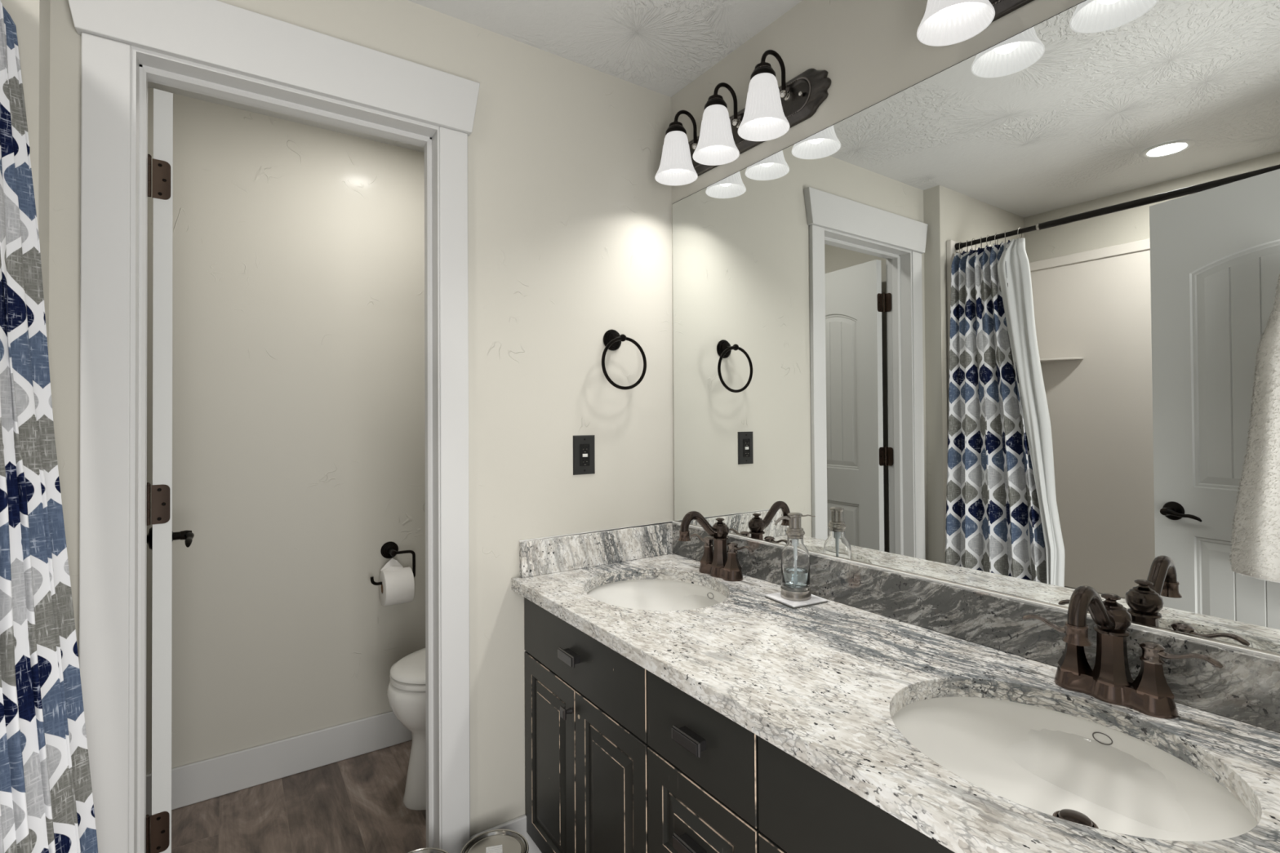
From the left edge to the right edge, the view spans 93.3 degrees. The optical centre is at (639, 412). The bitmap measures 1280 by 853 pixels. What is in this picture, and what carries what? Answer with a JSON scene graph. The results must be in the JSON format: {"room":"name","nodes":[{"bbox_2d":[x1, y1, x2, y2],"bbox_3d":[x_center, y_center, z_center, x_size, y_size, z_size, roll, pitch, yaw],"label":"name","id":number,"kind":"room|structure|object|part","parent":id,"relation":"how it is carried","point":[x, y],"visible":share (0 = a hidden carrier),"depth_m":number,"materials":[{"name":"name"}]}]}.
{"room":"bathroom","nodes":[
{"label":"bathroom","id":0,"kind":"room"},
{"bbox_2d":[0,0,49,358],"bbox_3d":[-1.513,0.107,0.956,0.844,2.360,0.195,0,-1,-34],"label":"wall","id":1,"kind":"structure","parent":0,"point":[31,18],"depth_m":1.12,"materials":[{"name":"grey paint"}]},
{"bbox_2d":[146,87,425,774],"bbox_3d":[-1.050,0.120,2.390,1.530,2.360,0.100,0,-1,-34],"label":"wall","id":2,"kind":"structure","parent":0,"point":[299,411],"depth_m":2.18,"materials":[{"name":"grey paint"}]},
{"bbox_2d":[146,711,412,816],"bbox_3d":[-1.011,1.232,2.331,1.530,0.133,0.013,0,-1,-34],"label":"baseboard","id":3,"kind":"structure","parent":2,"relation":"attached to","point":[199,781],"depth_m":2.14,"materials":[{"name":"grey paint"}]},
{"bbox_2d":[370,542,415,585],"bbox_3d":[-0.960,0.577,2.334,0.164,0.146,0.082,0,-1,-34],"label":"toilet paper holder","id":4,"kind":"object","parent":2,"relation":"attached to","point":[389,549],"visible":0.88,"depth_m":2.35,"materials":[{"name":"black metal"}]},
{"bbox_2d":[378,558,414,606],"bbox_3d":[-0.931,0.645,2.310,0.104,0.170,0.132,0,-1,-34],"label":"toilet paper roll","id":5,"kind":"object","parent":4,"relation":"on","point":[397,586],"visible":0.99,"depth_m":2.27,"materials":[{"name":"white paper"}]},
{"bbox_2d":[149,740,426,852],"bbox_3d":[-0.663,1.307,1.067,2.616,0.050,2.733,0,-1,-34],"label":"floor","id":6,"kind":"structure","parent":0,"point":[355,804],"depth_m":1.95,"materials":[{"name":"brown wood"}]},
{"bbox_2d":[386,648,426,809],"bbox_3d":[-0.486,0.901,2.195,0.809,0.785,0.456,0,-1,-34],"label":"toilet","id":7,"kind":"object","parent":6,"relation":"on","point":[406,692],"visible":0.14,"depth_m":1.97,"materials":[{"name":"white ceramic"}]},
{"bbox_3d":[-0.571,0.877,2.138,0.588,0.020,0.372,0,-1,-34],"label":"seat","id":8,"kind":"part","parent":7,"relation":"part of","materials":[{"name":"white ceramic"}]},
{"bbox_3d":[-0.571,0.849,2.139,0.588,0.029,0.372,0,-1,-34],"label":"lid","id":9,"kind":"part","parent":7,"relation":"part of","materials":[{"name":"white ceramic"}]},
{"bbox_2d":[408,848,448,852],"bbox_3d":[-0.527,1.189,1.435,0.169,0.194,0.170,0,-1,-34],"label":"paint can","id":10,"kind":"object","parent":6,"relation":"on","point":[423,850],"visible":1,"depth_m":1.51,"materials":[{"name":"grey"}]},
{"bbox_3d":[-0.527,1.097,1.435,0.160,0.009,0.160,0,-1,-34],"label":"lid","id":11,"kind":"part","parent":10,"relation":"part of","materials":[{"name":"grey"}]},
{"bbox_2d":[460,829,528,852],"bbox_3d":[-0.362,1.188,1.502,0.169,0.194,0.170,0,-1,-34],"label":"paint can","id":12,"kind":"object","parent":6,"relation":"on","point":[496,841],"visible":1,"depth_m":1.54,"materials":[{"name":"grey metal"}]},
{"bbox_2d":[524,597,954,852],"bbox_3d":[0.314,0.885,1.234,0.567,0.786,1.536,0,-1,-34],"label":"vanity cabinet","id":13,"kind":"object","parent":6,"relation":"on","point":[619,758],"visible":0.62,"depth_m":1.21,"materials":[{"name":"black paint"}]},
{"bbox_3d":[-0.236,0.934,1.603,0.018,0.506,0.303,0,-1,-34],"label":"door","id":14,"kind":"part","parent":13,"relation":"part of","materials":[{"name":"black paint"}]},
{"bbox_3d":[-0.178,0.735,1.485,0.019,0.016,0.016,0,-1,-34],"label":"stem","id":15,"kind":"part","parent":13,"relation":"part of","materials":[{"name":"grey metal"}]},
{"bbox_3d":[-0.169,0.594,1.473,0.018,0.017,0.060,0,-1,-34],"label":"post","id":16,"kind":"part","parent":13,"relation":"part of","materials":[{"name":"grey metal"}]},
{"bbox_3d":[-0.152,0.588,1.481,0.018,0.174,0.609,0,-1,-34],"label":"drawer","id":17,"kind":"part","parent":13,"relation":"part of","materials":[{"name":"black paint"}]},
{"bbox_3d":[-0.064,0.930,1.350,0.018,0.506,0.303,0,-1,-34],"label":"door","id":18,"kind":"part","parent":13,"relation":"part of","materials":[{"name":"black paint"}]},
{"bbox_3d":[0.093,0.588,1.088,0.018,0.017,0.060,0,-1,-34],"label":"post","id":19,"kind":"part","parent":13,"relation":"part of","materials":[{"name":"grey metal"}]},
{"bbox_3d":[0.094,0.783,1.086,0.018,0.017,0.060,0,-1,-34],"label":"post","id":20,"kind":"part","parent":13,"relation":"part of","materials":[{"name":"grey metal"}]},
{"bbox_3d":[0.107,0.582,1.099,0.018,0.174,0.304,0,-1,-34],"label":"drawer","id":21,"kind":"part","parent":13,"relation":"part of","materials":[{"name":"black paint"}]},
{"bbox_3d":[0.108,0.781,1.097,0.018,0.216,0.304,0,-1,-34],"label":"drawer","id":22,"kind":"part","parent":13,"relation":"part of","materials":[{"name":"black paint"}]},
{"bbox_3d":[0.282,0.922,0.840,0.018,0.506,0.304,0,-1,-34],"label":"door","id":23,"kind":"part","parent":13,"relation":"part of","materials":[{"name":"black paint"}]},
{"bbox_3d":[0.366,0.576,0.717,0.018,0.174,0.610,0,-1,-34],"label":"drawer","id":24,"kind":"part","parent":13,"relation":"part of","materials":[{"name":"black paint"}]},
{"bbox_2d":[511,520,1279,852],"bbox_3d":[0.317,0.422,1.221,0.579,0.136,1.574,0,-1,-34],"label":"countertop","id":25,"kind":"structure","parent":13,"relation":"on","point":[824,684],"depth_m":1.03,"materials":[{"name":"white stone"}]},
{"bbox_2d":[586,579,727,610],"bbox_3d":[0.043,0.572,1.608,0.421,0.150,0.465,0,-1,-34],"label":"undermount sink","id":26,"kind":"object","parent":25,"relation":"in","point":[639,594],"visible":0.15,"depth_m":1.78,"materials":[{"name":"white ceramic"}]},
{"bbox_2d":[677,511,753,582],"bbox_3d":[0.225,0.368,1.714,0.203,0.192,0.204,-1,-1,16],"label":"centerset faucet","id":27,"kind":"object","parent":25,"relation":"on","point":[715,562],"visible":1,"depth_m":1.70,"materials":[{"name":"brown metal"}]},
{"bbox_3d":[0.177,0.373,1.805,0.018,0.019,0.076,0,-1,-34],"label":"lever","id":28,"kind":"part","parent":27,"relation":"part of","materials":[{"name":"brown metal"}]},
{"bbox_3d":[0.168,0.314,1.687,0.133,0.084,0.027,0,-1,-34],"label":"spout","id":29,"kind":"part","parent":27,"relation":"part of","materials":[{"name":"brown metal"}]},
{"bbox_3d":[0.201,0.416,1.770,0.045,0.050,0.052,0,-1,-34],"label":"handle","id":30,"kind":"part","parent":27,"relation":"part of","materials":[{"name":"brown metal"}]},
{"bbox_3d":[0.230,0.450,1.728,0.060,0.029,0.160,0,-1,-34],"label":"plate","id":31,"kind":"part","parent":27,"relation":"part of","materials":[{"name":"brown metal"}]},
{"bbox_3d":[0.258,0.414,1.686,0.045,0.050,0.052,0,-1,-34],"label":"handle","id":32,"kind":"part","parent":27,"relation":"part of","materials":[{"name":"brown metal"}]},
{"bbox_3d":[0.281,0.371,1.652,0.018,0.019,0.076,0,-1,-34],"label":"lever","id":33,"kind":"part","parent":27,"relation":"part of","materials":[{"name":"brown metal"}]},
{"bbox_2d":[764,591,827,608],"bbox_3d":[0.383,0.457,1.485,0.106,0.007,0.106,0,-1,-27],"label":"coaster","id":34,"kind":"object","parent":25,"relation":"on","point":[815,600],"visible":0.73,"depth_m":1.45,"materials":[{"name":"grey"}]},
{"bbox_2d":[774,512,815,600],"bbox_3d":[0.383,0.350,1.490,0.074,0.206,0.074,0,-1,-41],"label":"soap dispenser","id":35,"kind":"object","parent":34,"relation":"on","point":[795,556],"visible":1,"depth_m":1.47,"materials":[{"name":"clear glass"}]},
{"bbox_2d":[781,537,810,591],"bbox_3d":[0.383,0.369,1.490,0.069,0.122,0.069,0,-1,-30],"label":"bottle","id":36,"kind":"object","parent":35,"relation":"attached to","point":[795,556],"depth_m":1.46,"materials":[{"name":"clear glass"}]},
{"bbox_2d":[892,697,1257,841],"bbox_3d":[0.563,0.560,0.834,0.421,0.150,0.465,0,-1,-34],"label":"undermount sink","id":37,"kind":"object","parent":25,"relation":"in","point":[1065,766],"visible":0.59,"depth_m":0.95,"materials":[{"name":"white ceramic"}]},
{"bbox_2d":[1022,585,1223,719],"bbox_3d":[0.746,0.356,0.947,0.203,0.192,0.204,-1,-1,16],"label":"centerset faucet","id":38,"kind":"object","parent":25,"relation":"on","point":[1110,681],"visible":1,"depth_m":0.94,"materials":[{"name":"brown metal"}]},
{"bbox_3d":[0.698,0.361,1.038,0.018,0.019,0.076,0,-1,-34],"label":"lever","id":39,"kind":"part","parent":38,"relation":"part of","materials":[{"name":"brown metal"}]},
{"bbox_3d":[0.722,0.404,1.003,0.045,0.050,0.052,0,-1,-34],"label":"handle","id":40,"kind":"part","parent":38,"relation":"part of","materials":[{"name":"brown metal"}]},
{"bbox_3d":[0.688,0.302,0.921,0.133,0.084,0.027,0,-1,-34],"label":"spout","id":41,"kind":"part","parent":38,"relation":"part of","materials":[{"name":"brown metal"}]},
{"bbox_3d":[0.751,0.438,0.961,0.060,0.029,0.160,0,-1,-34],"label":"plate","id":42,"kind":"part","parent":38,"relation":"part of","materials":[{"name":"brown metal"}]},
{"bbox_3d":[0.779,0.402,0.919,0.045,0.050,0.052,0,-1,-34],"label":"handle","id":43,"kind":"part","parent":38,"relation":"part of","materials":[{"name":"brown metal"}]},
{"bbox_3d":[0.802,0.358,0.885,0.018,0.019,0.076,0,-1,-34],"label":"lever","id":44,"kind":"part","parent":38,"relation":"part of","materials":[{"name":"brown metal"}]},
{"bbox_3d":[-1.056,1.084,0.224,0.773,0.382,1.501,0,-1,-34],"label":"bathtub","id":45,"kind":"object","parent":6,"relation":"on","visible":0},
{"bbox_3d":[-1.057,0.031,0.240,0.791,1.721,1.504,0,-1,-34],"label":"tub surround","id":46,"kind":"object","parent":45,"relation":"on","visible":0},
{"bbox_3d":[-0.776,-0.802,0.445,0.034,0.034,1.453,0,-1,-34],"label":"curtain rod","id":47,"kind":"object","parent":46,"relation":"attached to","visible":0},
{"bbox_2d":[0,0,97,852],"bbox_3d":[-0.970,0.217,0.909,0.220,1.960,0.426,0,-1,-34],"label":"shower curtain","id":48,"kind":"object","parent":47,"relation":"hanging from","point":[46,805],"visible":1,"depth_m":1.01,"materials":[{"name":"fabric"}]},
{"bbox_2d":[48,0,673,835],"bbox_3d":[-0.553,0.108,1.657,1.532,2.360,0.115,0,-1,-34],"label":"wall","id":49,"kind":"structure","parent":0,"point":[570,218],"depth_m":1.74,"materials":[{"name":"grey paint"}]},
{"bbox_2d":[79,31,131,852],"bbox_3d":[-1.077,0.264,1.218,0.076,2.045,0.018,0,-1,-34],"label":"trim","id":50,"kind":"structure","parent":49,"relation":"attached to","point":[105,63],"depth_m":1.21,"materials":[{"name":"grey paint"}]},
{"bbox_2d":[128,45,147,852],"bbox_3d":[-1.074,0.264,1.294,0.023,2.048,0.127,0,-1,-34],"label":"trim","id":51,"kind":"structure","parent":49,"relation":"attached to","point":[139,110],"depth_m":1.28,"materials":[{"name":"grey paint"}]},
{"bbox_2d":[146,88,194,852],"bbox_3d":[-1.266,0.276,1.597,0.162,2.028,0.642,0,-1,-39],"label":"door","id":52,"kind":"structure","parent":49,"relation":"in","point":[160,537],"depth_m":1.38,"materials":[{"name":"grey paint"}]},
{"bbox_3d":[-1.355,0.376,1.808,0.035,0.036,0.118,0,-1,-39],"label":"lever","id":53,"kind":"part","parent":52,"relation":"part of","materials":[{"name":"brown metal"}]},
{"bbox_2d":[67,0,479,136],"bbox_3d":[-0.793,-0.829,1.422,0.845,0.142,0.029,0,-1,-34],"label":"trim","id":54,"kind":"structure","parent":49,"relation":"attached to","point":[215,33],"depth_m":1.39,"materials":[{"name":"grey paint"}]},
{"bbox_2d":[136,47,437,147],"bbox_3d":[-0.826,-0.749,1.478,0.615,0.023,0.127,0,-1,-34],"label":"trim","id":55,"kind":"structure","parent":49,"relation":"attached to","point":[160,68],"depth_m":1.43,"materials":[{"name":"grey paint"}]},
{"bbox_2d":[424,126,440,848],"bbox_3d":[-0.564,0.264,1.640,0.023,2.048,0.127,0,-1,-34],"label":"trim","id":56,"kind":"structure","parent":49,"relation":"attached to","point":[432,345],"depth_m":1.63,"materials":[{"name":"grey paint"}]},
{"bbox_2d":[439,126,470,852],"bbox_3d":[-0.496,0.265,1.613,0.076,2.045,0.018,0,-1,-34],"label":"trim","id":57,"kind":"structure","parent":49,"relation":"attached to","point":[453,144],"depth_m":1.60,"materials":[{"name":"grey paint"}]},
{"bbox_2d":[470,814,542,852],"bbox_3d":[-0.356,1.216,1.696,0.250,0.143,0.013,0,-1,-34],"label":"baseboard","id":58,"kind":"structure","parent":49,"relation":"attached to","point":[518,824],"depth_m":1.70,"materials":[{"name":"grey paint"}]},
{"bbox_2d":[573,435,595,475],"bbox_3d":[-0.169,0.129,1.843,0.075,0.119,0.009,0,-1,-34],"label":"wall outlet","id":59,"kind":"object","parent":49,"relation":"attached to","point":[584,446],"visible":1,"depth_m":1.84,"materials":[{"name":"grey plastic"}]},
{"bbox_2d":[579,444,589,466],"bbox_3d":[-0.168,0.129,1.841,0.034,0.067,0.003,0,-1,-34],"label":"receptacle","id":60,"kind":"object","parent":59,"relation":"attached to","point":[584,448],"depth_m":1.84,"materials":[{"name":"black plastic"}]},
{"bbox_2d":[601,329,646,390],"bbox_3d":[-0.064,-0.167,1.879,0.163,0.193,0.074,0,-1,-34],"label":"towel ring","id":61,"kind":"object","parent":49,"relation":"attached to","point":[612,340],"visible":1,"depth_m":1.88,"materials":[{"name":"black metal"}]},
{"bbox_2d":[147,0,802,152],"bbox_3d":[-0.679,-1.103,1.094,2.616,0.050,2.733,0,-1,-34],"label":"ceiling","id":62,"kind":"structure","parent":0,"point":[662,46],"depth_m":1.70,"materials":[{"name":"grey paint"}]},
{"bbox_2d":[671,0,1084,520],"bbox_3d":[0.352,0.103,1.776,0.100,2.360,2.733,0,-1,-34],"label":"wall","id":63,"kind":"structure","parent":0,"point":[871,51],"depth_m":1.49,"materials":[{"name":"grey paint"}]},
{"bbox_2d":[654,49,831,186],"bbox_3d":[0.230,-0.833,1.715,0.172,0.217,0.624,0,-1,-34],"label":"vanity light","id":64,"kind":"object","parent":63,"relation":"attached to","point":[770,111],"visible":1,"depth_m":1.65,"materials":[{"name":"white glass"}]},
{"bbox_3d":[0.111,-0.787,1.854,0.131,0.131,0.131,0,-1,-34],"label":"lamp shade","id":65,"kind":"part","parent":64,"relation":"part of","materials":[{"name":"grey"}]},
{"bbox_3d":[0.111,-0.794,1.854,0.053,0.108,0.053,0,-1,-34],"label":"bulb","id":66,"kind":"part","parent":64,"relation":"part of","materials":[{"name":"white glass"}]},
{"bbox_3d":[0.214,-0.796,1.703,0.053,0.108,0.053,0,-1,-34],"label":"bulb","id":67,"kind":"part","parent":64,"relation":"part of","materials":[{"name":"white glass"}]},
{"bbox_3d":[0.214,-0.789,1.703,0.131,0.131,0.131,0,-1,-34],"label":"lamp shade","id":68,"kind":"part","parent":64,"relation":"part of","materials":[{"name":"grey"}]},
{"bbox_3d":[0.293,-0.820,1.757,0.020,0.124,0.624,0,-1,-34],"label":"plate","id":69,"kind":"part","parent":64,"relation":"part of","materials":[{"name":"brown metal"}]},
{"bbox_3d":[0.317,-0.799,1.552,0.053,0.108,0.053,0,-1,-34],"label":"bulb","id":70,"kind":"part","parent":64,"relation":"part of","materials":[{"name":"white glass"}]},
{"bbox_3d":[0.317,-0.792,1.552,0.131,0.131,0.131,0,-1,-34],"label":"lamp shade","id":71,"kind":"part","parent":64,"relation":"part of","materials":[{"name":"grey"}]},
{"bbox_2d":[916,0,1033,46],"bbox_3d":[0.714,-0.844,1.003,0.172,0.217,0.624,0,-1,-34],"label":"vanity light","id":72,"kind":"object","parent":63,"relation":"attached to","point":[944,22],"visible":1,"depth_m":1.16,"materials":[{"name":"white glass"}]},
{"bbox_3d":[0.594,-0.805,1.143,0.053,0.108,0.053,0,-1,-34],"label":"bulb","id":73,"kind":"part","parent":72,"relation":"part of","materials":[{"name":"white glass"}]},
{"bbox_3d":[0.594,-0.798,1.143,0.131,0.131,0.131,0,-1,-34],"label":"lamp shade","id":74,"kind":"part","parent":72,"relation":"part of","materials":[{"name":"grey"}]},
{"bbox_3d":[0.776,-0.832,1.045,0.020,0.124,0.624,0,-1,-34],"label":"plate","id":75,"kind":"part","parent":72,"relation":"part of","materials":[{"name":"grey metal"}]},
{"bbox_2d":[672,0,1279,656],"bbox_3d":[0.552,-0.180,1.388,0.007,1.071,1.562,0,-1,-34],"label":"wall mirror","id":76,"kind":"object","parent":63,"relation":"attached to","point":[1006,322],"visible":1,"depth_m":1.12,"materials":[{"name":"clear mirror"}]}
]}

